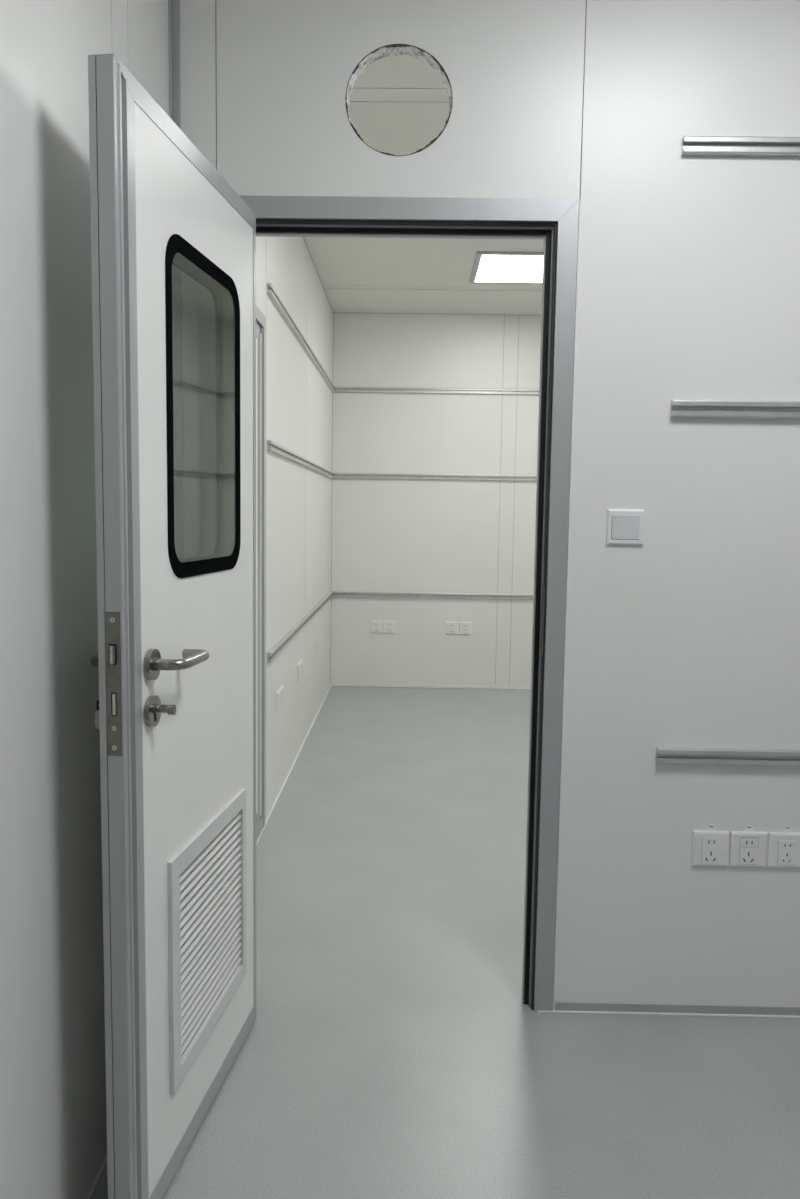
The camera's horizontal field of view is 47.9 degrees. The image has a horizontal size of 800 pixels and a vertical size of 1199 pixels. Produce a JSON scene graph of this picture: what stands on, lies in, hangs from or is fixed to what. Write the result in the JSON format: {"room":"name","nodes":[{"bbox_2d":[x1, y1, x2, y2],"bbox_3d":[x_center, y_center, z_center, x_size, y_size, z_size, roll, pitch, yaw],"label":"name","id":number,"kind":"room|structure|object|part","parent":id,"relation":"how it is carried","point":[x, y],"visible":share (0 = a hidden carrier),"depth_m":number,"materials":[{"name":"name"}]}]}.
{"room":"clean room","nodes":[
{"label":"clean room","id":0,"kind":"room"},
{"bbox_2d":[0,0,332,1198],"bbox_3d":[-0.590,-0.313,2.491,0.050,2.755,8.546,1,5,1],"label":"wall","id":1,"kind":"structure","parent":0,"point":[53,1121],"depth_m":1.56,"materials":[{"name":"metal"}]},
{"bbox_2d":[86,685,330,1198],"bbox_3d":[-0.582,1.054,2.623,0.007,0.008,8.430,1,5,1],"label":"baseboard","id":2,"kind":"structure","parent":1,"relation":"attached to","point":[104,1163],"depth_m":3.83,"materials":[{"name":"white metal"}]},
{"bbox_2d":[256,305,265,841],"bbox_3d":[-0.579,-0.036,3.153,0.048,2.075,1.045,1,5,1],"label":"door","id":3,"kind":"structure","parent":1,"relation":"in","point":[260,318],"depth_m":3.59,"materials":[{"name":"metal"}]},
{"bbox_3d":[-0.585,-0.032,3.146,0.032,1.870,0.840,1,5,1],"label":"panel","id":4,"kind":"part","parent":3,"relation":"part of","materials":[{"name":"grey metal"}]},
{"bbox_3d":[-0.586,-0.020,3.155,0.036,2.036,0.975,1,5,1],"label":"frame","id":5,"kind":"part","parent":3,"relation":"part of","materials":[{"name":"metal"}]},
{"bbox_3d":[-0.577,0.970,3.250,0.010,0.053,0.951,1,5,1],"label":"sill","id":6,"kind":"part","parent":3,"relation":"part of","materials":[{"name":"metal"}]},
{"bbox_2d":[276,689,280,713],"bbox_3d":[-0.552,0.463,4.093,0.010,0.093,0.094,1,5,1],"label":"power outlet","id":7,"kind":"object","parent":1,"relation":"attached to","point":[278,693],"visible":1,"depth_m":4.07,"materials":[{"name":"white plastic"}]},
{"bbox_2d":[279,685,283,706],"bbox_3d":[-0.551,0.454,4.189,0.010,0.093,0.094,1,5,1],"label":"power outlet","id":8,"kind":"object","parent":1,"relation":"attached to","point":[281,688],"visible":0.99,"depth_m":4.19,"materials":[{"name":"white plastic"}]},
{"bbox_2d":[297,662,300,682],"bbox_3d":[-0.542,0.392,4.841,0.010,0.093,0.094,1,5,1],"label":"power outlet","id":9,"kind":"object","parent":1,"relation":"attached to","point":[299,663],"visible":1,"depth_m":4.82,"materials":[{"name":"white plastic"}]},
{"bbox_2d":[267,591,332,662],"bbox_3d":[-0.528,0.100,5.261,0.018,0.042,2.993,1,5,1],"label":"wall rail","id":10,"kind":"object","parent":1,"relation":"attached to","point":[283,642],"visible":1,"depth_m":4.60,"materials":[{"name":"metal"}]},
{"bbox_2d":[267,440,333,477],"bbox_3d":[-0.515,-0.774,5.177,0.018,0.042,2.993,1,5,1],"label":"wall rail","id":11,"kind":"object","parent":1,"relation":"attached to","point":[273,447],"visible":1,"depth_m":4.49,"materials":[{"name":"metal"}]},
{"bbox_2d":[267,283,334,392],"bbox_3d":[-0.506,-1.395,5.117,0.018,0.042,2.993,1,5,1],"label":"wall rail","id":12,"kind":"object","parent":1,"relation":"attached to","point":[272,294],"visible":1,"depth_m":4.44,"materials":[{"name":"metal"}]},
{"bbox_2d":[300,659,302,677],"bbox_3d":[-0.540,0.382,4.938,0.010,0.093,0.094,1,5,1],"label":"power outlet","id":13,"kind":"object","parent":1,"relation":"attached to","point":[301,661],"visible":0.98,"depth_m":4.93,"materials":[{"name":"white plastic"}]},
{"bbox_2d":[320,634,321,649],"bbox_3d":[-0.526,0.283,5.966,0.010,0.093,0.094,1,5,1],"label":"power outlet","id":14,"kind":"object","parent":1,"relation":"attached to","point":[320,634],"visible":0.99,"depth_m":5.96,"materials":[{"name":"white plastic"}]},
{"bbox_2d":[303,237,503,681],"bbox_3d":[0.704,-0.501,4.490,2.481,2.725,4.380,1,5,1],"label":"trim","id":15,"kind":"structure","parent":1,"relation":"attached to","point":[303,237],"depth_m":6.55,"materials":[{"name":"white metal"}]},
{"bbox_2d":[304,55,543,314],"bbox_3d":[0.981,-1.684,2.338,3.171,0.050,8.544,1,5,1],"label":"ceiling","id":16,"kind":"structure","parent":0,"point":[398,105],"depth_m":5.02,"materials":[{"name":"metal"}]},
{"bbox_2d":[469,251,542,283],"bbox_3d":[0.739,-1.941,5.290,0.620,0.012,0.650,1,5,1],"label":"recessed light","id":17,"kind":"object","parent":16,"relation":"in","point":[489,267],"visible":0.61,"depth_m":5.27,"materials":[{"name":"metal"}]},
{"bbox_2d":[330,313,540,689],"bbox_3d":[1.020,-0.694,6.692,3.169,2.755,0.050,1,5,1],"label":"wall","id":18,"kind":"structure","parent":0,"point":[389,535],"depth_m":6.67,"materials":[{"name":"metal"}]},
{"bbox_2d":[370,621,382,632],"bbox_3d":[-0.178,0.206,6.765,0.094,0.093,0.010,1,5,1],"label":"power outlet","id":19,"kind":"object","parent":18,"relation":"attached to","point":[375,626],"visible":1,"depth_m":6.76,"materials":[{"name":"white plastic"}]},
{"bbox_2d":[373,623,378,631],"bbox_3d":[-0.178,0.208,6.761,0.047,0.070,0.001,1,5,1],"label":"socket","id":20,"kind":"object","parent":19,"relation":"attached to","point":[375,625],"depth_m":6.76,"materials":[{"name":"white plastic"}]},
{"bbox_2d":[383,621,394,632],"bbox_3d":[-0.081,0.207,6.764,0.094,0.093,0.010,1,5,1],"label":"power outlet","id":21,"kind":"object","parent":18,"relation":"attached to","point":[388,626],"visible":1,"depth_m":6.76,"materials":[{"name":"white plastic"}]},
{"bbox_2d":[386,623,391,631],"bbox_3d":[-0.081,0.210,6.760,0.047,0.070,0.001,1,5,1],"label":"socket","id":22,"kind":"object","parent":21,"relation":"attached to","point":[388,625],"depth_m":6.76,"materials":[{"name":"white plastic"}]},
{"bbox_2d":[330,683,530,688],"bbox_3d":[0.714,0.662,6.800,2.481,0.022,0.004,1,5,1],"label":"baseboard","id":23,"kind":"structure","parent":18,"relation":"attached to","point":[331,684],"depth_m":6.80,"materials":[{"name":"grey metal"}]},
{"bbox_2d":[333,591,532,599],"bbox_3d":[0.724,-0.022,6.726,2.443,0.042,0.018,1,5,1],"label":"wall rail","id":24,"kind":"object","parent":18,"relation":"attached to","point":[336,593],"visible":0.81,"depth_m":6.73,"materials":[{"name":"metal"}]},
{"bbox_2d":[334,473,536,480],"bbox_3d":[0.737,-0.897,6.642,2.443,0.042,0.018,1,5,1],"label":"wall rail","id":25,"kind":"object","parent":18,"relation":"attached to","point":[336,475],"visible":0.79,"depth_m":6.64,"materials":[{"name":"metal"}]},
{"bbox_2d":[335,386,538,394],"bbox_3d":[0.746,-1.518,6.583,2.443,0.042,0.018,1,5,1],"label":"wall rail","id":26,"kind":"object","parent":18,"relation":"attached to","point":[411,390],"visible":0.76,"depth_m":6.58,"materials":[{"name":"metal"}]},
{"bbox_2d":[446,622,458,633],"bbox_3d":[0.392,0.215,6.758,0.094,0.093,0.010,1,5,1],"label":"power outlet","id":27,"kind":"object","parent":18,"relation":"attached to","point":[451,627],"visible":1,"depth_m":6.75,"materials":[{"name":"white plastic"}]},
{"bbox_2d":[449,624,454,632],"bbox_3d":[0.392,0.217,6.754,0.047,0.070,0.001,1,5,1],"label":"socket","id":28,"kind":"object","parent":27,"relation":"attached to","point":[451,626],"depth_m":6.75,"materials":[{"name":"white plastic"}]},
{"bbox_2d":[459,622,471,634],"bbox_3d":[0.488,0.216,6.757,0.094,0.093,0.010,1,5,1],"label":"power outlet","id":29,"kind":"object","parent":18,"relation":"attached to","point":[464,627],"visible":1,"depth_m":6.75,"materials":[{"name":"white plastic"}]},
{"bbox_2d":[462,624,467,632],"bbox_3d":[0.488,0.219,6.753,0.047,0.070,0.001,1,5,1],"label":"socket","id":30,"kind":"object","parent":29,"relation":"attached to","point":[464,626],"depth_m":6.75,"materials":[{"name":"white plastic"}]},
{"bbox_2d":[90,686,799,1198],"bbox_3d":[0.940,1.108,2.606,3.171,0.050,8.550,1,5,1],"label":"floor","id":31,"kind":"structure","parent":0,"point":[392,1049],"depth_m":2.26,"materials":[{"name":"grey plastic"}]},
{"bbox_2d":[180,0,799,1006],"bbox_3d":[0.988,-0.270,2.282,3.111,2.755,0.051,1,5,1],"label":"wall","id":32,"kind":"structure","parent":0,"point":[689,278],"depth_m":2.23,"materials":[{"name":"paint"}]},
{"bbox_2d":[88,54,255,1198],"bbox_3d":[-0.429,0.118,1.878,0.189,2.000,0.816,2,6,7],"label":"door","id":33,"kind":"structure","parent":32,"relation":"in","point":[175,659],"depth_m":1.65,"materials":[{"name":"metal"}]},
{"bbox_3d":[-0.517,0.106,1.661,0.070,0.019,0.143,2,6,7],"label":"lever handle","id":34,"kind":"part","parent":33,"relation":"part of","materials":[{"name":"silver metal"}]},
{"bbox_2d":[95,700,99,728],"bbox_3d":[-0.519,0.205,1.604,0.048,0.052,0.006,2,6,8],"label":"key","id":35,"kind":"object","parent":33,"relation":"in","point":[97,722],"visible":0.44,"depth_m":1.60,"materials":[{"name":"metal"}]},
{"bbox_3d":[-0.471,0.140,1.484,0.025,0.240,0.002,2,6,7],"label":"lock plate","id":36,"kind":"part","parent":33,"relation":"part of","materials":[{"name":"metal"}]},
{"bbox_3d":[-0.412,-0.857,1.764,0.042,0.037,0.755,2,6,7],"label":"rail","id":37,"kind":"part","parent":33,"relation":"part of","materials":[{"name":"metal"}]},
{"bbox_3d":[-0.394,0.110,1.644,0.059,0.019,0.143,2,6,7],"label":"lever handle","id":38,"kind":"part","parent":33,"relation":"part of","materials":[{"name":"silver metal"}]},
{"bbox_3d":[-0.423,0.113,1.885,0.040,1.916,0.660,2,6,7],"label":"panel","id":39,"kind":"part","parent":33,"relation":"part of","materials":[{"name":"white metal"}]},
{"bbox_3d":[-0.441,1.092,1.952,0.042,0.046,0.755,2,6,7],"label":"rail","id":40,"kind":"part","parent":33,"relation":"part of","materials":[{"name":"metal"}]},
{"bbox_3d":[-0.406,0.702,1.946,0.009,0.460,0.464,2,6,7],"label":"louvre frame","id":41,"kind":"part","parent":33,"relation":"part of","materials":[{"name":"white metal"}]},
{"bbox_2d":[168,0,183,559],"bbox_3d":[-0.557,-0.291,2.265,0.022,2.755,0.024,1,5,1],"label":"trim","id":42,"kind":"structure","parent":32,"relation":"attached to","point":[173,5],"depth_m":2.24,"materials":[{"name":"metal"}]},
{"bbox_2d":[214,195,578,1011],"bbox_3d":[-0.021,0.053,2.295,0.881,2.078,0.138,1,5,1],"label":"door frame","id":43,"kind":"structure","parent":32,"relation":"attached to","point":[555,221],"depth_m":2.26,"materials":[{"name":"metal"}]},
{"bbox_3d":[-0.430,0.065,2.268,0.052,2.049,0.070,1,5,1],"label":"hinge post","id":44,"kind":"part","parent":43,"relation":"part of","materials":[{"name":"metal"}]},
{"bbox_3d":[-0.006,-0.955,2.203,0.880,0.052,0.006,1,5,1],"label":"head casing","id":45,"kind":"part","parent":43,"relation":"part of","materials":[{"name":"metal"}]},
{"bbox_3d":[0.364,0.058,2.304,0.002,0.170,0.028,1,5,1],"label":"strike plate","id":46,"kind":"part","parent":43,"relation":"part of","materials":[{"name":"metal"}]},
{"bbox_3d":[0.396,0.060,2.294,0.048,2.078,0.006,1,5,1],"label":"casing","id":47,"kind":"part","parent":43,"relation":"part of","materials":[{"name":"metal"}]},
{"bbox_2d":[553,199,580,1009],"bbox_3d":[0.423,0.058,2.295,0.004,2.074,0.004,1,5,1],"label":"trim","id":48,"kind":"structure","parent":32,"relation":"attached to","point":[579,215],"depth_m":2.29,"materials":[{"name":"grey metal"}]},
{"bbox_2d":[606,509,644,544],"bbox_3d":[0.567,-0.182,2.266,0.092,0.088,0.011,1,5,1],"label":"light switch","id":49,"kind":"object","parent":32,"relation":"attached to","point":[624,526],"visible":1,"depth_m":2.26,"materials":[{"name":"white plastic"}]},
{"bbox_2d":[538,1010,799,1017],"bbox_3d":[1.413,1.109,2.379,2.098,0.004,0.008,1,5,1],"label":"trim","id":50,"kind":"structure","parent":32,"relation":"attached to","point":[553,1011],"depth_m":2.38,"materials":[{"name":"grey metal"}]},
{"bbox_2d":[555,1002,799,1014],"bbox_3d":[1.437,1.096,2.380,2.052,0.022,0.004,1,5,1],"label":"baseboard","id":51,"kind":"structure","parent":32,"relation":"attached to","point":[573,1006],"depth_m":2.39,"materials":[{"name":"metal"}]},
{"bbox_2d":[691,831,729,866],"bbox_3d":[0.807,0.648,2.343,0.094,0.093,0.010,1,5,1],"label":"power outlet","id":52,"kind":"object","parent":32,"relation":"attached to","point":[709,848],"visible":1,"depth_m":2.34,"materials":[{"name":"white plastic"}]},
{"bbox_2d":[701,837,720,863],"bbox_3d":[0.807,0.651,2.338,0.047,0.070,0.001,1,5,1],"label":"socket","id":53,"kind":"object","parent":52,"relation":"attached to","point":[710,846],"depth_m":2.34,"materials":[{"name":"white plastic"}]},
{"bbox_2d":[707,824,715,830],"bbox_3d":[0.809,0.592,2.342,0.023,0.018,0.001,1,5,1],"label":"sticker","id":54,"kind":"object","parent":32,"relation":"attached to","point":[711,827],"visible":1,"depth_m":2.34,"materials":[{"name":"white paper"}]},
{"bbox_2d":[656,747,799,765],"bbox_3d":[1.566,0.415,2.306,1.810,0.042,0.018,1,5,1],"label":"wall rail","id":55,"kind":"object","parent":32,"relation":"attached to","point":[664,755],"visible":1,"depth_m":2.31,"materials":[{"name":"metal"}]},
{"bbox_2d":[671,400,799,418],"bbox_3d":[1.579,-0.459,2.221,1.810,0.042,0.018,1,5,1],"label":"wall rail","id":56,"kind":"object","parent":32,"relation":"attached to","point":[679,408],"visible":1,"depth_m":2.22,"materials":[{"name":"metal"}]},
{"bbox_2d":[682,136,799,156],"bbox_3d":[1.588,-1.080,2.162,1.810,0.042,0.018,1,5,1],"label":"wall rail","id":57,"kind":"object","parent":32,"relation":"attached to","point":[729,146],"visible":1,"depth_m":2.16,"materials":[{"name":"metal"}]},
{"bbox_2d":[729,831,767,867],"bbox_3d":[0.905,0.650,2.341,0.094,0.093,0.011,1,5,1],"label":"power outlet","id":58,"kind":"object","parent":32,"relation":"attached to","point":[747,849],"visible":1,"depth_m":2.34,"materials":[{"name":"white plastic"}]},
{"bbox_2d":[739,838,758,864],"bbox_3d":[0.905,0.652,2.337,0.047,0.070,0.001,1,5,1],"label":"socket","id":59,"kind":"object","parent":58,"relation":"attached to","point":[748,847],"depth_m":2.34,"materials":[{"name":"white plastic"}]},
{"bbox_2d":[744,825,753,831],"bbox_3d":[0.907,0.594,2.341,0.023,0.018,0.001,1,5,1],"label":"sticker","id":60,"kind":"object","parent":32,"relation":"attached to","point":[750,828],"visible":1,"depth_m":2.34,"materials":[{"name":"white paper"}]},
{"bbox_2d":[767,832,799,867],"bbox_3d":[1.004,0.651,2.340,0.094,0.093,0.010,1,5,1],"label":"power outlet","id":61,"kind":"object","parent":32,"relation":"attached to","point":[783,847],"visible":1,"depth_m":2.34,"materials":[{"name":"white plastic"}]},
{"bbox_2d":[777,840,796,864],"bbox_3d":[1.004,0.656,2.336,0.047,0.066,0.001,1,5,1],"label":"socket","id":62,"kind":"object","parent":61,"relation":"attached to","point":[786,849],"depth_m":2.34,"materials":[{"name":"white plastic"}]},
{"bbox_2d":[783,826,791,831],"bbox_3d":[1.006,0.595,2.340,0.023,0.018,0.001,1,5,1],"label":"sticker","id":63,"kind":"object","parent":32,"relation":"attached to","point":[786,828],"visible":1,"depth_m":2.34,"materials":[{"name":"white paper"}]}
]}

